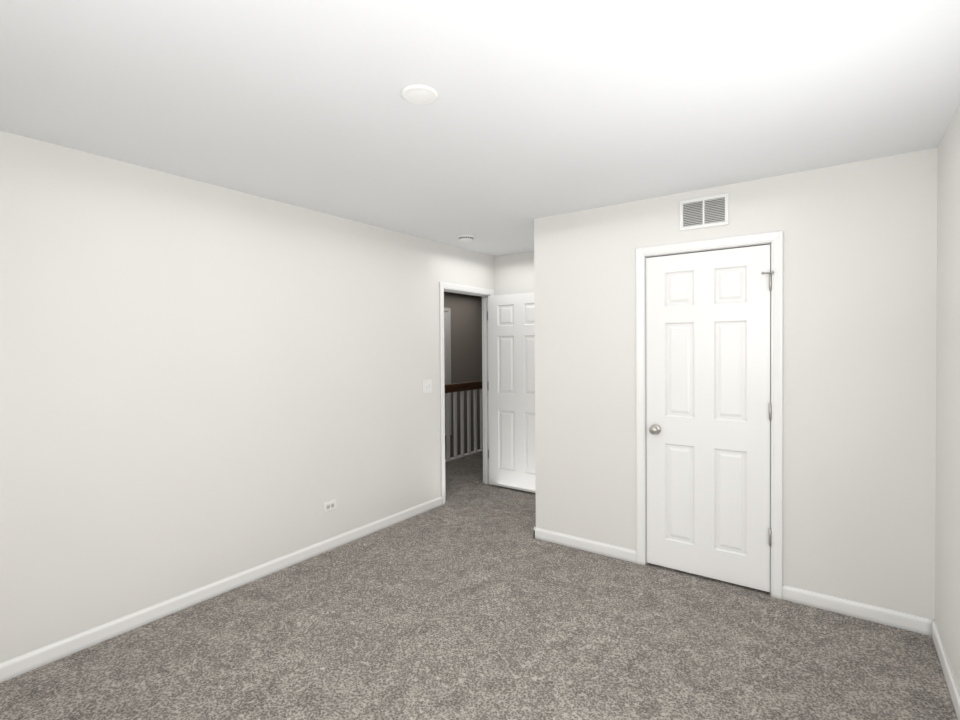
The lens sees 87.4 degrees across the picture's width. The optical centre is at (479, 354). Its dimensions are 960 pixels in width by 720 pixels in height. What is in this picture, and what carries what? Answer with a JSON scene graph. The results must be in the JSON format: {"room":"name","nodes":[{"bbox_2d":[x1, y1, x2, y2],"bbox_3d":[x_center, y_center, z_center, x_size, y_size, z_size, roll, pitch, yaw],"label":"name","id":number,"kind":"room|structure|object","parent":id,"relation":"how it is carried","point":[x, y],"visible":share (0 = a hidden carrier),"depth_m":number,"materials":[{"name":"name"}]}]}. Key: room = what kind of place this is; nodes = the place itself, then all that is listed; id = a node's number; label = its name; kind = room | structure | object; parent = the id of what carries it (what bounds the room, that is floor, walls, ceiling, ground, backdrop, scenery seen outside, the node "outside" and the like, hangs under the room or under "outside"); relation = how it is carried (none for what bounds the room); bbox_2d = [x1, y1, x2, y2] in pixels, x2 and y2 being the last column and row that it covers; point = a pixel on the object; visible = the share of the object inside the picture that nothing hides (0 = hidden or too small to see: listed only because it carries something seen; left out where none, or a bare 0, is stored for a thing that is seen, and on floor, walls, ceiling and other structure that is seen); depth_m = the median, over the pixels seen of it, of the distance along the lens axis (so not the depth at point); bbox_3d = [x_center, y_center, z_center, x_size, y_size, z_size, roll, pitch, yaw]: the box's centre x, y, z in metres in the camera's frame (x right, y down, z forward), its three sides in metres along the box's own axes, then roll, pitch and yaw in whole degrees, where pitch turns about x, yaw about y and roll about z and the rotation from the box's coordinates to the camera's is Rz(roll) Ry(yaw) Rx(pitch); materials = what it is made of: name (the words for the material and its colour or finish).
{"room":"empty bedroom","nodes":[
{"label":"empty bedroom","id":0,"kind":"room"},
{"bbox_2d":[0,130,494,662],"bbox_3d":[-1.326,0.209,3.451,0.100,2.455,5.190,0,1,36],"label":"wall","id":1,"kind":"structure","parent":0,"point":[202,384],"depth_m":2.86,"materials":[{"name":"paint"}]},
{"bbox_2d":[0,496,441,682],"bbox_3d":[-1.545,1.402,3.055,0.013,0.083,4.056,0,1,36],"label":"baseboard","id":2,"kind":"structure","parent":1,"relation":"attached to","point":[35,659],"depth_m":2.85,"materials":[{"name":"white paint"}]},
{"bbox_2d":[323,499,336,511],"bbox_3d":[-1.098,1.111,3.679,0.009,0.070,0.114,0,1,36],"label":"duplex electrical outlet","id":3,"kind":"object","parent":1,"relation":"attached to","point":[329,505],"visible":1,"depth_m":3.67,"materials":[{"name":"white plastic"}]},
{"bbox_2d":[423,379,431,392],"bbox_3d":[-0.469,0.290,4.540,0.021,0.120,0.122,0,1,36],"label":"toggle light switch","id":4,"kind":"object","parent":1,"relation":"attached to","point":[427,386],"visible":1,"depth_m":4.54,"materials":[{"name":"white plastic"}]},
{"bbox_2d":[439,282,493,504],"bbox_3d":[-0.154,0.362,5.083,0.135,2.087,0.892,0,1,36],"label":"door frame","id":5,"kind":"structure","parent":1,"relation":"attached to","point":[484,294],"depth_m":5.16,"materials":[{"name":"white paint"}]},
{"bbox_2d":[488,292,535,492],"bbox_3d":[0.405,0.383,5.116,0.771,2.000,0.170,0,1,37],"label":"hall door","id":6,"kind":"structure","parent":1,"relation":"in","point":[511,343],"depth_m":5.16,"materials":[{"name":"white paint"}]},
{"bbox_2d":[444,292,481,458],"bbox_3d":[-1.231,0.951,7.528,0.100,4.055,5.900,0,1,36],"label":"wall","id":7,"kind":"structure","parent":0,"point":[466,338],"depth_m":8.80,"materials":[{"name":"paint"}]},
{"bbox_2d":[444,312,449,435],"bbox_3d":[-0.706,0.327,8.080,0.102,2.045,0.731,0,1,36],"label":"door","id":8,"kind":"structure","parent":7,"relation":"in","point":[446,352],"depth_m":8.32,"materials":[{"name":"white paint"}]},
{"bbox_2d":[444,308,451,434],"bbox_3d":[-0.742,0.301,8.106,0.018,2.132,0.854,0,1,36],"label":"door frame","id":9,"kind":"structure","parent":7,"relation":"attached to","point":[448,310],"depth_m":8.43,"materials":[{"name":"white paint"}]},
{"bbox_2d":[0,449,957,719],"bbox_3d":[0.723,1.461,4.225,4.730,0.100,8.800,0,1,36],"label":"floor","id":10,"kind":"structure","parent":0,"point":[472,599],"depth_m":2.46,"materials":[{"name":"grey carpet"}]},
{"bbox_2d":[445,381,482,462],"bbox_3d":[0.046,0.812,7.162,0.116,1.125,4.056,0,1,36],"label":"balustrade","id":11,"kind":"object","parent":10,"relation":"on","point":[462,387],"visible":0.08,"depth_m":6.76,"materials":[{"name":"white paint"}]},
{"bbox_2d":[0,0,959,255],"bbox_3d":[0.246,-1.106,4.580,5.930,0.120,8.900,0,1,36],"label":"ceiling","id":12,"kind":"structure","parent":0,"point":[535,109],"depth_m":1.95,"materials":[{"name":"paint"}]},
{"bbox_2d":[401,85,437,104],"bbox_3d":[-0.234,-0.999,1.941,0.142,0.013,0.142,0,1,36],"label":"recessed light","id":13,"kind":"object","parent":12,"relation":"in","point":[419,94],"visible":1,"depth_m":1.92,"materials":[{"name":"white plastic"}]},
{"bbox_2d":[457,234,474,241],"bbox_3d":[-0.124,-1.016,4.417,0.156,0.049,0.156,0,1,36],"label":"smoke detector","id":14,"kind":"object","parent":12,"relation":"attached to","point":[465,237],"visible":1,"depth_m":4.37,"materials":[{"name":"white plastic"}]},
{"bbox_2d":[495,251,533,294],"bbox_3d":[1.592,0.174,4.487,3.430,2.455,0.100,0,1,36],"label":"wall","id":15,"kind":"structure","parent":0,"point":[514,273],"depth_m":5.29,"materials":[{"name":"paint"}]},
{"bbox_2d":[534,148,937,618],"bbox_3d":[1.386,0.193,3.232,2.300,2.455,0.100,0,1,36],"label":"wall","id":16,"kind":"structure","parent":0,"point":[859,352],"depth_m":2.81,"materials":[{"name":"paint"}]},
{"bbox_2d":[533,527,535,537],"bbox_3d":[0.754,1.368,4.340,0.013,0.083,1.153,0,1,36],"label":"baseboard","id":17,"kind":"structure","parent":16,"relation":"attached to","point":[534,530],"depth_m":3.87,"materials":[{"name":"white paint"}]},
{"bbox_2d":[536,527,636,562],"bbox_3d":[0.751,1.378,3.641,0.778,0.083,0.013,0,1,36],"label":"baseboard","id":18,"kind":"structure","parent":16,"relation":"attached to","point":[618,552],"depth_m":3.62,"materials":[{"name":"white paint"}]},
{"bbox_2d":[680,193,728,230],"bbox_3d":[1.396,-0.886,3.134,0.285,0.190,0.014,0,1,36],"label":"air vent","id":19,"kind":"object","parent":16,"relation":"in","point":[705,212],"visible":1,"depth_m":3.13,"materials":[{"name":"white plastic"}]},
{"bbox_2d":[636,231,782,598],"bbox_3d":[1.438,0.354,3.197,0.851,2.132,0.135,0,1,36],"label":"door frame","id":20,"kind":"structure","parent":16,"relation":"attached to","point":[774,240],"depth_m":2.96,"materials":[{"name":"white paint"}]},
{"bbox_2d":[646,245,773,591],"bbox_3d":[1.427,0.380,3.165,0.743,2.045,0.170,0,1,36],"label":"closet door","id":21,"kind":"structure","parent":16,"relation":"in","point":[708,377],"depth_m":3.13,"materials":[{"name":"white paint"}]},
{"bbox_2d":[782,584,927,634],"bbox_3d":[2.010,1.381,2.736,0.621,0.083,0.013,0,1,36],"label":"baseboard","id":22,"kind":"structure","parent":16,"relation":"attached to","point":[906,621],"depth_m":2.71,"materials":[{"name":"white paint"}]},
{"bbox_2d":[935,103,959,690],"bbox_3d":[1.570,0.217,1.432,0.100,2.455,5.090,0,1,36],"label":"wall","id":23,"kind":"structure","parent":0,"point":[947,567],"depth_m":2.23,"materials":[{"name":"paint"}]},
{"bbox_2d":[928,618,959,719],"bbox_3d":[1.171,1.412,0.977,0.013,0.083,3.850,0,1,36],"label":"baseboard","id":24,"kind":"structure","parent":23,"relation":"attached to","point":[933,631],"depth_m":2.21,"materials":[{"name":"white paint"}]}
]}

